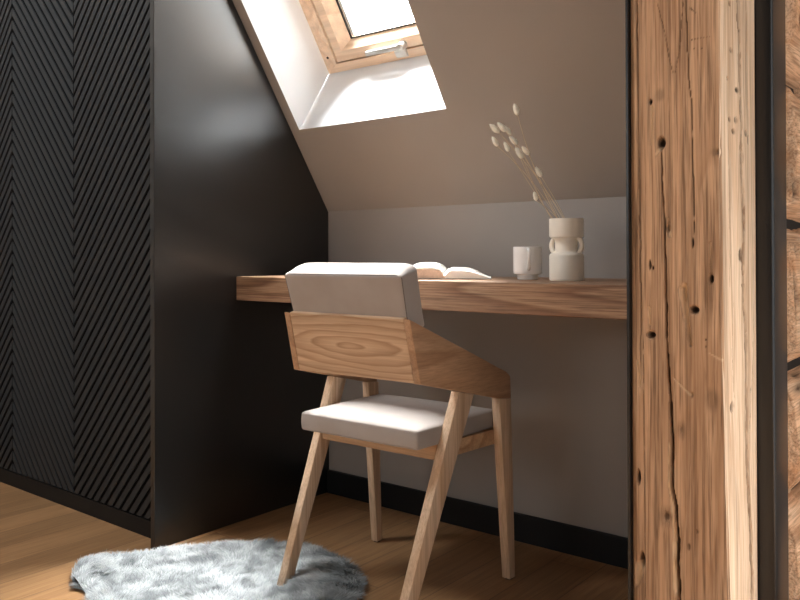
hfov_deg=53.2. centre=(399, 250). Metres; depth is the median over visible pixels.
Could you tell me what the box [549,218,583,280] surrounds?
vase
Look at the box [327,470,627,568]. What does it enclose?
baseboard
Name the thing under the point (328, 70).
window
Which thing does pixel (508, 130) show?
stem
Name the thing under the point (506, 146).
stem
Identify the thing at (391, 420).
seat cushion
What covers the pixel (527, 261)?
mug
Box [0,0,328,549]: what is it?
wardrobe
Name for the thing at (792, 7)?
wooden beam
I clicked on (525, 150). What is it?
stem
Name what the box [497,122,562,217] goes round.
stem
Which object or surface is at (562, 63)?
ceiling
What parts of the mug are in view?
handle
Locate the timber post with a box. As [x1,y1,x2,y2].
[625,0,757,599]
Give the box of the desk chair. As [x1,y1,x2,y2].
[277,263,514,599]
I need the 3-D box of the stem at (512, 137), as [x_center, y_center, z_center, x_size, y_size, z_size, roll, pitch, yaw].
[0.341,-0.149,1.965,0.150,0.277,0.024,0,0,13]
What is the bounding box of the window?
[241,0,445,129]
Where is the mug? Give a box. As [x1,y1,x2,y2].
[513,247,541,279]
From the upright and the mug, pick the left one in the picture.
the mug
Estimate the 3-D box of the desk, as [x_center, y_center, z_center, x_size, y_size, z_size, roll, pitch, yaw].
[0.152,0.113,2.185,1.352,0.073,0.408,0,0,39]
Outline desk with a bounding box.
[236,275,626,319]
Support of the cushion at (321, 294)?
on the desk chair
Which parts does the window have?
sash, lever, striker plate, handle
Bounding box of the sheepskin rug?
[69,534,369,599]
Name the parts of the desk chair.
leg, armrest, panel, leg, seat rail, leg, armrest, seat rail, leg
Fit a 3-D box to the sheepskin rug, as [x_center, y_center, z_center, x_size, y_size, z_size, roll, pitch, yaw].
[-0.483,0.806,1.943,0.824,0.052,0.598,0,0,-8]
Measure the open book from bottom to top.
0.044 m
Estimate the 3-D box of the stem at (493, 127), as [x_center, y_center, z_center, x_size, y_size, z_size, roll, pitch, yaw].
[0.326,-0.164,1.972,0.216,0.307,0.030,0,0,5]
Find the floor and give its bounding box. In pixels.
[0,482,627,599]
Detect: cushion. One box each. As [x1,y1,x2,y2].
[285,263,423,326]
[301,394,492,449]
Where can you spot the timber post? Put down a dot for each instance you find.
(694, 392)
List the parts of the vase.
ring handle, ring handle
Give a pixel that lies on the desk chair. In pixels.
(364, 322)
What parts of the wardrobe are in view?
door, door, door, panel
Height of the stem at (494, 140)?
0.269 m
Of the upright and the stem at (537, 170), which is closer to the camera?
the upright
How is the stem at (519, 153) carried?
in the vase
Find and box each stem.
[490,124,563,217]
[492,137,556,217]
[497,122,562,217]
[503,142,551,216]
[505,126,551,217]
[509,136,557,217]
[512,104,554,213]
[515,147,550,217]
[521,146,559,217]
[533,191,555,216]
[535,166,564,217]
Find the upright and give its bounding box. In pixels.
[754,0,788,599]
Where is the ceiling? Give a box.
[232,0,625,211]
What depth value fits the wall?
2.28 m
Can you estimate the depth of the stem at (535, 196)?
1.93 m
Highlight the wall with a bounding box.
[328,197,627,537]
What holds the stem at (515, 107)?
in the vase
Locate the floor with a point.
(41, 539)
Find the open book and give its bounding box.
[413,262,491,279]
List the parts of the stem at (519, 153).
stem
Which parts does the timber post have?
steel strip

